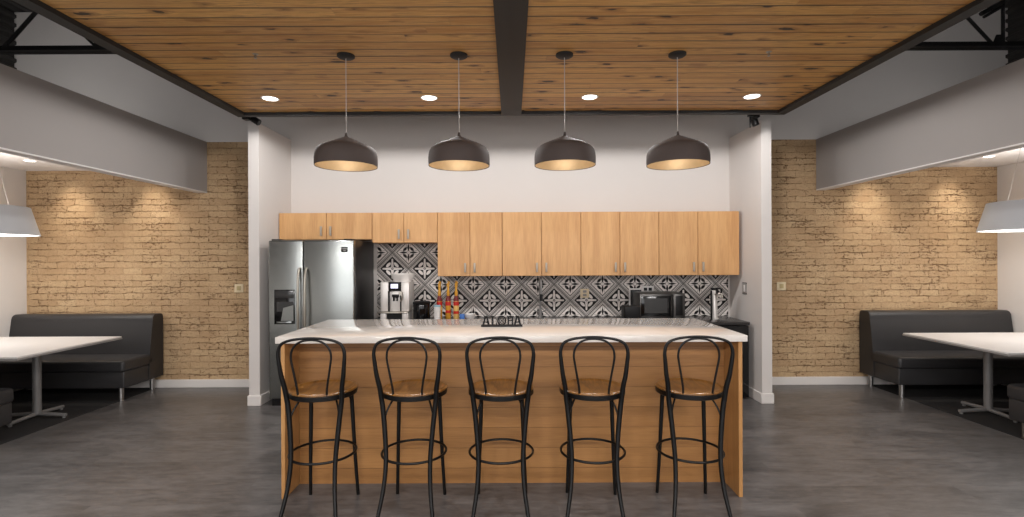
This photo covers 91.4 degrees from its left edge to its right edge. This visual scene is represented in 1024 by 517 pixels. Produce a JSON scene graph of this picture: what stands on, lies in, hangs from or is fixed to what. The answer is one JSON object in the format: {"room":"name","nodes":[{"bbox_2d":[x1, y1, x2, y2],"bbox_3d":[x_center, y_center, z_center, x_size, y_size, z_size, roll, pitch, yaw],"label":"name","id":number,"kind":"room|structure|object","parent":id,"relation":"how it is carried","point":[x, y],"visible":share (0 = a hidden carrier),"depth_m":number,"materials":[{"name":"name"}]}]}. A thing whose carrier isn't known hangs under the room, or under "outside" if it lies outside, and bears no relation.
{"room":"common room","nodes":[
{"label":"common room","id":0,"kind":"room"},
{"bbox_2d":[0,5,16,68],"bbox_3d":[-6.224,-2.145,1.000,0.170,1.965,10.400,0,0,0],"label":"wall","id":1,"kind":"structure","parent":0,"point":[7,25],"depth_m":6.10,"materials":[{"name":"black paint"}]},
{"bbox_2d":[0,0,1023,54],"bbox_3d":[-0.011,-2.428,4.500,12.240,1.107,0.100,0,0,0],"label":"roof truss","id":2,"kind":"object","parent":1,"relation":"attached to","point":[999,43],"visible":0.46,"depth_m":4.49,"materials":[{"name":"black metal"}]},
{"bbox_2d":[0,167,26,336],"bbox_3d":[-6.089,0.262,1.000,0.140,2.690,10.400,0,0,0],"label":"wall","id":3,"kind":"structure","parent":0,"point":[13,258],"depth_m":6.03,"materials":[{"name":"white paint"}]},
{"bbox_2d":[0,153,87,170],"bbox_3d":[-4.965,-1.128,1.000,2.120,0.080,10.400,0,0,0],"label":"ceiling","id":4,"kind":"structure","parent":0,"point":[6,160],"depth_m":5.83,"materials":[{"name":"paint"}]},
{"bbox_2d":[0,152,40,236],"bbox_3d":[-5.243,-0.659,4.910,0.900,0.855,0.900,0,0,0],"label":"pendant","id":5,"kind":"object","parent":4,"relation":"hanging from","point":[15,221],"visible":0.97,"depth_m":4.91,"materials":[{"name":"white metal"}]},
{"bbox_2d":[0,234,36,235],"bbox_3d":[-5.241,-0.240,4.910,0.886,0.004,0.886,0,0,0],"label":"diffuser","id":6,"kind":"object","parent":5,"relation":"attached to","point":[0,234],"depth_m":5.12,"materials":[{"name":"white plastic"}]},
{"bbox_2d":[0,388,149,444],"bbox_3d":[-5.195,1.612,4.392,1.604,0.022,3.584,0,0,0],"label":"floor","id":7,"kind":"structure","parent":0,"point":[77,402],"depth_m":5.49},
{"bbox_2d":[0,388,13,426],"bbox_3d":[-5.190,1.139,4.107,1.600,0.928,0.635,0,0,0],"label":"bench sofa","id":8,"kind":"object","parent":7,"relation":"on","point":[6,394],"visible":1,"depth_m":4.35,"materials":[{"name":"grey leather"}]},
{"bbox_2d":[0,388,13,404],"bbox_3d":[-5.190,1.208,4.188,1.600,0.134,0.475,0,0,0],"label":"seat cushion","id":9,"kind":"object","parent":8,"relation":"on","point":[6,394],"depth_m":4.35,"materials":[{"name":"black leather"}]},
{"bbox_2d":[0,336,121,426],"bbox_3d":[-5.145,1.232,4.923,1.710,0.742,1.175,0,0,0],"label":"table","id":10,"kind":"object","parent":7,"relation":"on","point":[11,348],"visible":0.88,"depth_m":5.00,"materials":[{"name":"white laminate"}]},
{"bbox_2d":[0,313,162,400],"bbox_3d":[-5.160,1.139,5.862,1.700,0.928,0.635,0,0,0],"label":"bench sofa","id":11,"kind":"object","parent":7,"relation":"on","point":[136,358],"visible":0.93,"depth_m":5.95,"materials":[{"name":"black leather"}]},
{"bbox_2d":[0,354,151,372],"bbox_3d":[-5.160,1.208,5.782,1.700,0.134,0.475,0,0,0],"label":"seat cushion","id":12,"kind":"object","parent":11,"relation":"on","point":[51,363],"depth_m":5.56,"materials":[{"name":"black leather"}]},
{"bbox_2d":[0,63,206,191],"bbox_3d":[-3.843,-1.133,1.000,0.124,0.620,10.400,0,0,0],"label":"soffit","id":13,"kind":"structure","parent":0,"point":[38,116],"depth_m":4.49,"materials":[{"name":"paint"}]},
{"bbox_2d":[0,147,206,192],"bbox_3d":[-3.842,-0.817,1.000,0.124,0.012,10.400,0,0,0],"label":"trim","id":14,"kind":"structure","parent":13,"relation":"attached to","point":[3,150],"depth_m":4.51,"materials":[{"name":"paint"}]},
{"bbox_2d":[26,142,248,379],"bbox_3d":[-4.475,0.080,6.300,3.370,3.040,0.200,0,0,0],"label":"brick wall","id":15,"kind":"structure","parent":0,"point":[106,243],"depth_m":6.20,"materials":[{"name":"beige brick"}]},
{"bbox_2d":[127,379,248,387],"bbox_3d":[-4.408,1.549,6.192,3.210,0.100,0.016,0,0,0],"label":"baseboard","id":16,"kind":"structure","parent":15,"relation":"attached to","point":[159,383],"depth_m":6.18,"materials":[{"name":"paint"}]},
{"bbox_2d":[234,284,242,291],"bbox_3d":[-3.384,0.368,6.194,0.110,0.104,0.012,0,0,0],"label":"light switch","id":17,"kind":"object","parent":15,"relation":"attached to","point":[237,287],"visible":1,"depth_m":6.19,"materials":[{"name":"beige plastic"}]},
{"bbox_2d":[248,123,290,395],"bbox_3d":[-2.792,0.062,5.805,0.115,3.060,0.790,0,0,0],"label":"wall","id":18,"kind":"structure","parent":0,"point":[269,152],"depth_m":5.48,"materials":[{"name":"white paint"}]},
{"bbox_2d":[247,391,270,405],"bbox_3d":[-2.786,1.537,5.798,0.143,0.110,0.804,0,0,0],"label":"baseboard","id":19,"kind":"structure","parent":18,"relation":"attached to","point":[260,400],"depth_m":5.40,"materials":[{"name":"paint"}]},
{"bbox_2d":[40,0,974,111],"bbox_3d":[-0.006,-1.485,2.705,5.400,0.050,4.570,0,0,0],"label":"ceiling","id":20,"kind":"structure","parent":0,"point":[402,49],"depth_m":3.44,"materials":[{"name":"brown wood"}]},
{"bbox_2d":[242,117,260,125],"bbox_3d":[-2.684,-1.443,5.165,0.146,0.118,0.141,0,0,0],"label":"track spotlight","id":21,"kind":"object","parent":20,"relation":"attached to","point":[255,120],"visible":0.79,"depth_m":5.17,"materials":[{"name":"black metal"}]},
{"bbox_2d":[260,96,279,100],"bbox_3d":[-2.191,-1.450,4.530,0.156,0.008,0.156,0,0,0],"label":"recessed light","id":22,"kind":"object","parent":20,"relation":"in","point":[267,98],"visible":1,"depth_m":4.53,"materials":[{"name":"white plastic"}]},
{"bbox_2d":[314,52,377,171],"bbox_3d":[-1.188,-1.057,3.580,0.437,0.796,0.437,0,0,0],"label":"pendant lamp","id":23,"kind":"object","parent":20,"relation":"hanging from","point":[345,153],"visible":1,"depth_m":3.46,"materials":[{"name":"black metal"}]},
{"bbox_2d":[420,95,437,100],"bbox_3d":[-0.751,-1.457,4.530,0.156,0.008,0.156,0,0,0],"label":"recessed light","id":24,"kind":"object","parent":20,"relation":"in","point":[424,97],"visible":1,"depth_m":4.52,"materials":[{"name":"white"}]},
{"bbox_2d":[428,51,489,170],"bbox_3d":[-0.380,-1.060,3.580,0.437,0.796,0.437,0,0,0],"label":"pendant lamp","id":25,"kind":"object","parent":20,"relation":"hanging from","point":[458,153],"visible":1,"depth_m":3.45,"materials":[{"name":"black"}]},
{"bbox_2d":[13,0,1000,116],"bbox_3d":[-0.007,-1.489,2.705,5.470,0.122,4.610,0,0,0],"label":"trim","id":26,"kind":"structure","parent":20,"relation":"attached to","point":[37,6],"depth_m":4.07,"materials":[{"name":"black metal"}]},
{"bbox_2d":[493,0,528,114],"bbox_3d":[-0.006,-1.440,2.732,0.196,0.040,4.435,0,0,0],"label":"trim","id":27,"kind":"structure","parent":20,"relation":"attached to","point":[510,16],"depth_m":3.40,"materials":[{"name":"black metal"}]},
{"bbox_2d":[534,51,595,170],"bbox_3d":[0.377,-1.064,3.580,0.437,0.796,0.437,0,0,0],"label":"pendant lamp","id":28,"kind":"object","parent":20,"relation":"hanging from","point":[563,153],"visible":1,"depth_m":3.45,"materials":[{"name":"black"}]},
{"bbox_2d":[581,94,597,99],"bbox_3d":[0.704,-1.463,4.530,0.156,0.008,0.156,0,0,0],"label":"recessed light","id":29,"kind":"object","parent":20,"relation":"in","point":[588,96],"visible":1,"depth_m":4.54,"materials":[{"name":"white"}]},
{"bbox_2d":[646,50,710,169],"bbox_3d":[1.185,-1.067,3.580,0.437,0.796,0.437,0,0,0],"label":"pendant lamp","id":30,"kind":"object","parent":20,"relation":"hanging from","point":[677,152],"visible":1,"depth_m":3.46,"materials":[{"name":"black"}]},
{"bbox_2d":[742,93,760,98],"bbox_3d":[2.174,-1.470,4.530,0.156,0.008,0.156,0,0,0],"label":"recessed light","id":31,"kind":"object","parent":20,"relation":"in","point":[756,95],"visible":1,"depth_m":4.53,"materials":[{"name":"white"}]},
{"bbox_2d":[747,115,759,127],"bbox_3d":[2.492,-1.422,5.160,0.156,0.162,0.151,0,0,0],"label":"track spotlight","id":32,"kind":"object","parent":20,"relation":"attached to","point":[754,121],"depth_m":5.15,"materials":[{"name":"black metal"}]},
{"bbox_2d":[14,8,1007,318],"bbox_3d":[-0.003,-0.750,6.294,12.320,4.660,0.212,0,0,0],"label":"wall","id":33,"kind":"structure","parent":0,"point":[403,181],"depth_m":6.20,"materials":[{"name":"white paint"}]},
{"bbox_2d":[279,213,371,240],"bbox_3d":[-2.182,-0.377,6.010,1.087,0.314,0.380,0,0,0],"label":"upper cabinet","id":34,"kind":"object","parent":33,"relation":"attached to","point":[292,226],"visible":0.98,"depth_m":5.85,"materials":[{"name":"brown wood"}]},
{"bbox_2d":[372,212,437,243],"bbox_3d":[-1.255,-0.361,6.010,0.762,0.354,0.380,0,0,0],"label":"upper cabinet","id":35,"kind":"object","parent":33,"relation":"attached to","point":[387,228],"visible":0.98,"depth_m":5.85,"materials":[{"name":"brown wood"}]},
{"bbox_2d":[438,212,501,275],"bbox_3d":[-0.493,-0.167,6.010,0.756,0.749,0.380,0,0,0],"label":"upper cabinet","id":36,"kind":"object","parent":33,"relation":"attached to","point":[469,243],"visible":0.98,"depth_m":5.85,"materials":[{"name":"brown wood"}]},
{"bbox_2d":[502,212,580,275],"bbox_3d":[0.346,-0.171,6.010,0.919,0.749,0.380,0,0,0],"label":"upper cabinet","id":37,"kind":"object","parent":33,"relation":"attached to","point":[533,243],"visible":1,"depth_m":5.85,"materials":[{"name":"brown wood"}]},
{"bbox_2d":[580,289,588,297],"bbox_3d":[0.899,0.429,6.184,0.110,0.110,0.009,0,0,0],"label":"wall outlet","id":38,"kind":"object","parent":33,"relation":"attached to","point":[584,293],"visible":1,"depth_m":6.18,"materials":[{"name":"beige plastic"}]},
{"bbox_2d":[581,212,658,275],"bbox_3d":[1.263,-0.175,6.010,0.911,0.749,0.380,0,0,0],"label":"upper cabinet","id":39,"kind":"object","parent":33,"relation":"attached to","point":[612,243],"visible":0.99,"depth_m":5.85,"materials":[{"name":"brown wood"}]},
{"bbox_2d":[642,286,653,290],"bbox_3d":[1.679,0.380,6.183,0.150,0.080,0.010,0,0,0],"label":"wall outlet","id":40,"kind":"object","parent":33,"relation":"attached to","point":[645,288],"visible":0.64,"depth_m":6.18,"materials":[{"name":"white plastic"}]},
{"bbox_2d":[658,211,738,274],"bbox_3d":[2.190,-0.179,6.010,0.940,0.749,0.380,0,0,0],"label":"upper cabinet","id":41,"kind":"object","parent":33,"relation":"attached to","point":[690,242],"visible":0.99,"depth_m":5.85,"materials":[{"name":"brown wood"}]},
{"bbox_2d":[0,0,1021,11],"bbox_3d":[0.011,-3.155,1.100,12.650,0.150,10.600,0,0,0],"label":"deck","id":42,"kind":"object","parent":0,"point":[11,5],"depth_m":6.08,"materials":[{"name":"black metal"}]},
{"bbox_2d":[0,385,1023,516],"bbox_3d":[0.007,1.630,1.050,12.640,0.100,10.900,0,0,0],"label":"floor","id":43,"kind":"structure","parent":0,"point":[817,450],"depth_m":3.68,"materials":[{"name":"grey concrete"}]},
{"bbox_2d":[276,337,359,516],"bbox_3d":[-1.196,1.028,3.141,0.420,1.122,0.492,0,0,0],"label":"bar stool","id":44,"kind":"object","parent":43,"relation":"on","point":[325,390],"visible":1,"depth_m":3.01,"materials":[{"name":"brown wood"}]},
{"bbox_2d":[269,239,373,405],"bbox_3d":[-2.157,0.690,5.731,0.920,1.800,0.868,0,0,0],"label":"refrigerator","id":45,"kind":"object","parent":43,"relation":"on","point":[311,282],"visible":0.7,"depth_m":5.38,"materials":[{"name":"silver metal"}]},
{"bbox_2d":[372,337,446,516],"bbox_3d":[-0.621,1.026,3.141,0.420,1.122,0.492,0,0,2],"label":"bar stool","id":46,"kind":"object","parent":43,"relation":"on","point":[407,390],"visible":1,"depth_m":3.01,"materials":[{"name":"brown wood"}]},
{"bbox_2d":[465,336,534,516],"bbox_3d":[-0.069,1.023,3.141,0.420,1.122,0.492,0,0,0],"label":"bar stool","id":47,"kind":"object","parent":43,"relation":"on","point":[496,389],"visible":1,"depth_m":3.00,"materials":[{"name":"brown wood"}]},
{"bbox_2d":[281,342,742,498],"bbox_3d":[-0.001,1.066,3.749,3.044,1.028,0.906,0,0,0],"label":"kitchen island","id":48,"kind":"object","parent":43,"relation":"on","point":[547,424],"visible":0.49,"depth_m":3.52,"materials":[{"name":"brown wood"}]},
{"bbox_2d":[275,318,747,343],"bbox_3d":[-0.005,0.531,3.752,3.098,0.042,0.955,0,0,0],"label":"island countertop","id":49,"kind":"structure","parent":48,"relation":"on","point":[624,329],"depth_m":3.53,"materials":[{"name":"white stone"}]},
{"bbox_2d":[481,316,521,326],"bbox_3d":[-0.077,0.470,3.757,0.310,0.082,0.045,0,0,0],"label":"letter sign","id":50,"kind":"object","parent":49,"relation":"on","point":[488,324],"visible":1,"depth_m":3.75,"materials":[{"name":"black metal"}]},
{"bbox_2d":[559,336,629,516],"bbox_3d":[0.507,1.021,3.141,0.420,1.122,0.492,0,0,6],"label":"bar stool","id":51,"kind":"object","parent":43,"relation":"on","point":[584,389],"visible":1,"depth_m":3.01,"materials":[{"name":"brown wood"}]},
{"bbox_2d":[655,335,734,516],"bbox_3d":[1.123,1.018,3.141,0.420,1.122,0.492,0,0,3],"label":"bar stool","id":52,"kind":"object","parent":43,"relation":"on","point":[691,389],"visible":1,"depth_m":3.01,"materials":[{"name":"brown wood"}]},
{"bbox_2d":[717,325,748,397],"bbox_3d":[2.333,1.157,5.859,0.610,0.825,0.673,0,0,0],"label":"base cabinet","id":53,"kind":"object","parent":43,"relation":"on","point":[744,329],"visible":0.24,"depth_m":5.56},
{"bbox_3d":[-1.182,1.172,5.893,0.933,0.826,0.610,0,0,0],"label":"base cabinet","id":54,"kind":"object","parent":43,"relation":"on","visible":0},
{"bbox_2d":[375,316,749,324],"bbox_3d":[0.493,0.733,5.877,4.300,0.035,0.644,0,0,0],"label":"countertop","id":55,"kind":"structure","parent":54,"relation":"on","point":[723,320],"depth_m":5.99,"materials":[{"name":"grey stone"}]},
{"bbox_2d":[377,273,414,318],"bbox_3d":[-1.339,0.451,5.872,0.391,0.545,0.364,0,0,0],"label":"coffee machine","id":56,"kind":"object","parent":55,"relation":"on","point":[396,296],"visible":0.94,"depth_m":5.76,"materials":[{"name":"silver metal"}]},
{"bbox_2d":[377,311,410,313],"bbox_3d":[-1.359,0.618,5.770,0.350,0.016,0.160,0,0,0],"label":"drip tray","id":57,"kind":"object","parent":56,"relation":"on","point":[380,312],"depth_m":5.75,"materials":[{"name":"silver metal"}]},
{"bbox_2d":[413,300,430,318],"bbox_3d":[-1.057,0.602,5.850,0.208,0.242,0.206,0,0,0],"label":"coffee grinder","id":58,"kind":"object","parent":55,"relation":"on","point":[421,309],"visible":0.87,"depth_m":5.77,"materials":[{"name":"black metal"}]},
{"bbox_2d":[434,305,440,318],"bbox_3d":[-0.855,0.627,5.720,0.082,0.190,0.082,0,0,0],"label":"cup stack","id":59,"kind":"object","parent":55,"relation":"on","point":[437,312],"visible":0.9,"depth_m":5.69,"materials":[{"name":"white plastic"}]},
{"bbox_2d":[437,281,441,318],"bbox_3d":[-0.850,0.493,5.860,0.067,0.457,0.067,0,0,0],"label":"syrup bottle","id":60,"kind":"object","parent":55,"relation":"on","point":[439,299],"visible":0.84,"depth_m":5.84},
{"bbox_2d":[445,281,450,318],"bbox_3d":[-0.748,0.493,5.860,0.067,0.457,0.067,0,0,0],"label":"syrup bottle","id":61,"kind":"object","parent":55,"relation":"on","point":[448,300],"visible":0.91,"depth_m":5.84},
{"bbox_2d":[453,281,458,318],"bbox_3d":[-0.654,0.492,5.860,0.067,0.457,0.067,0,0,0],"label":"syrup bottle","id":62,"kind":"object","parent":55,"relation":"on","point":[456,300],"visible":0.98,"depth_m":5.84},
{"bbox_2d":[465,313,474,318],"bbox_3d":[-0.488,0.680,5.780,0.128,0.080,0.128,0,0,0],"label":"bowl","id":63,"kind":"object","parent":55,"relation":"on","point":[467,315],"visible":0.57,"depth_m":5.73,"materials":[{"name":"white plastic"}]},
{"bbox_2d":[533,277,546,317],"bbox_3d":[0.370,0.467,5.964,0.172,0.498,0.260,0,0,-18],"label":"tap","id":64,"kind":"object","parent":55,"relation":"on","point":[540,311],"visible":1,"depth_m":6.04,"materials":[{"name":"silver metal"}]},
{"bbox_2d":[621,305,639,317],"bbox_3d":[1.358,0.624,5.730,0.180,0.176,0.180,0,0,0],"label":"toaster","id":65,"kind":"object","parent":55,"relation":"on","point":[627,311],"visible":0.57,"depth_m":5.64,"materials":[{"name":"black metal"}]},
{"bbox_2d":[629,288,642,304],"bbox_3d":[1.520,0.539,6.137,0.170,0.345,0.014,0,0,0],"label":"frame","id":66,"kind":"object","parent":55,"relation":"on","point":[630,289],"visible":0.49,"depth_m":6.13,"materials":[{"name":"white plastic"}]},
{"bbox_2d":[632,291,684,317],"bbox_3d":[1.728,0.556,5.911,0.518,0.308,0.438,0,0,0],"label":"microwave","id":67,"kind":"object","parent":55,"relation":"on","point":[653,304],"visible":0.8,"depth_m":5.74,"materials":[{"name":"metal"}]},
{"bbox_2d":[710,287,722,318],"bbox_3d":[2.374,0.521,5.841,0.146,0.373,0.135,0,0,-40],"label":"tap","id":68,"kind":"object","parent":55,"relation":"on","point":[714,293],"visible":1,"depth_m":5.83,"materials":[{"name":"silver metal"}]},
{"bbox_2d":[729,121,771,392],"bbox_3d":[2.755,0.038,5.805,0.110,3.060,0.790,0,0,0],"label":"wall","id":69,"kind":"structure","parent":0,"point":[749,149],"depth_m":5.55,"materials":[{"name":"white paint"}]},
{"bbox_2d":[742,282,746,293],"bbox_3d":[2.696,0.345,5.800,0.011,0.136,0.094,0,0,0],"label":"wall outlet","id":70,"kind":"object","parent":69,"relation":"attached to","point":[743,283],"visible":1,"depth_m":5.79,"materials":[{"name":"grey plastic"}]},
{"bbox_2d":[749,387,773,403],"bbox_3d":[2.762,1.513,5.798,0.138,0.110,0.804,0,0,0],"label":"baseboard","id":71,"kind":"structure","parent":69,"relation":"attached to","point":[763,398],"depth_m":5.40,"materials":[{"name":"paint"}]},
{"bbox_2d":[771,139,997,376],"bbox_3d":[4.475,0.040,6.300,3.370,3.040,0.200,0,0,0],"label":"brick wall","id":72,"kind":"structure","parent":0,"point":[910,240],"depth_m":6.20,"materials":[{"name":"beige brick"}]},
{"bbox_2d":[777,282,785,289],"bbox_3d":[3.337,0.342,6.194,0.110,0.104,0.012,0,0,0],"label":"light switch","id":73,"kind":"object","parent":72,"relation":"attached to","point":[780,285],"visible":1,"depth_m":6.19,"materials":[{"name":"beige plastic"}]},
{"bbox_2d":[772,376,893,384],"bbox_3d":[4.422,1.511,6.192,3.210,0.100,0.016,0,0,0],"label":"baseboard","id":74,"kind":"structure","parent":72,"relation":"attached to","point":[840,380],"depth_m":6.18,"materials":[{"name":"paint"}]},
{"bbox_2d":[816,58,1023,188],"bbox_3d":[3.833,-1.167,1.000,0.124,0.620,10.400,0,0,0],"label":"soffit","id":75,"kind":"structure","parent":0,"point":[984,112],"depth_m":4.48,"materials":[{"name":"paint"}]},
{"bbox_2d":[816,142,1023,189],"bbox_3d":[3.834,-0.851,1.000,0.124,0.012,10.400,0,0,0],"label":"trim","id":76,"kind":"structure","parent":75,"relation":"attached to","point":[1019,145],"depth_m":4.50,"materials":[{"name":"paint"}]},
{"bbox_2d":[873,384,1023,439],"bbox_3d":[5.209,1.566,4.392,1.604,0.022,3.584,0,0,0],"label":"rug","id":77,"kind":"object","parent":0,"point":[946,398],"depth_m":5.52,"materials":[{"name":"black carpet"}]},
{"bbox_2d":[859,310,1023,397],"bbox_3d":[5.145,1.093,5.862,1.700,0.928,0.635,0,0,0],"label":"bench sofa","id":78,"kind":"object","parent":77,"relation":"on","point":[888,355],"visible":0.93,"depth_m":5.95,"materials":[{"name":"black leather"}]},
{"bbox_2d":[871,350,1023,368],"bbox_3d":[5.145,1.162,5.782,1.700,0.134,0.475,0,0,0],"label":"seat cushion","id":79,"kind":"object","parent":78,"relation":"on","point":[888,359],"depth_m":5.56,"materials":[{"name":"black leather"}]},
{"bbox_2d":[902,332,1023,422],"bbox_3d":[5.155,1.186,4.923,1.710,0.742,1.175,0,0,0],"label":"table","id":80,"kind":"object","parent":77,"relation":"on","point":[1001,343],"visible":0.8,"depth_m":5.00,"materials":[{"name":"white laminate"}]},
{"bbox_2d":[1007,383,1023,437],"bbox_3d":[5.160,1.093,4.107,1.600,0.928,0.635,0,0,0],"label":"bench sofa","id":81,"kind":"object","parent":77,"relation":"on","point":[1015,392],"visible":1,"depth_m":4.33,"materials":[{"name":"black leather"}]},
{"bbox_2d":[1007,383,1023,401],"bbox_3d":[5.160,1.162,4.188,1.600,0.134,0.475,0,0,0],"label":"seat cushion","id":82,"kind":"object","parent":81,"relation":"on","point":[1015,392],"depth_m":4.34,"materials":[{"name":"black leather"}]},
{"bbox_2d":[936,150,1023,166],"bbox_3d":[4.955,-1.172,1.000,2.120,0.080,10.400,0,0,0],"label":"ceiling","id":83,"kind":"structure","parent":0,"point":[1007,157],"depth_m":5.84,"materials":[{"name":"paint"}]},
{"bbox_2d":[976,148,1023,232],"bbox_3d":[5.167,-0.705,4.910,0.900,0.855,0.900,0,0,0],"label":"pendant","id":84,"kind":"object","parent":83,"relation":"hanging from","point":[1001,216],"visible":0.93,"depth_m":4.87,"materials":[{"name":"white plastic"}]},
{"bbox_2d":[979,229,1023,231],"bbox_3d":[5.169,-0.286,4.910,0.886,0.004,0.886,0,0,0],"label":"diffuser","id":85,"kind":"object","parent":84,"relation":"attached to","point":[980,230],"depth_m":5.05,"materials":[{"name":"white plastic"}]},
{"bbox_2d":[997,162,1023,331],"bbox_3d":[6.091,0.208,1.000,0.140,2.690,10.400,0,0,0],"label":"wall","id":86,"kind":"structure","parent":0,"point":[1010,245],"depth_m":6.02,"materials":[{"name":"white paint"}]},
{"bbox_2d":[1005,0,1023,64],"bbox_3d":[6.205,-2.200,1.000,0.170,1.965,10.400,0,0,0],"label":"wall","id":87,"kind":"structure","parent":0,"point":[1015,21],"depth_m":6.09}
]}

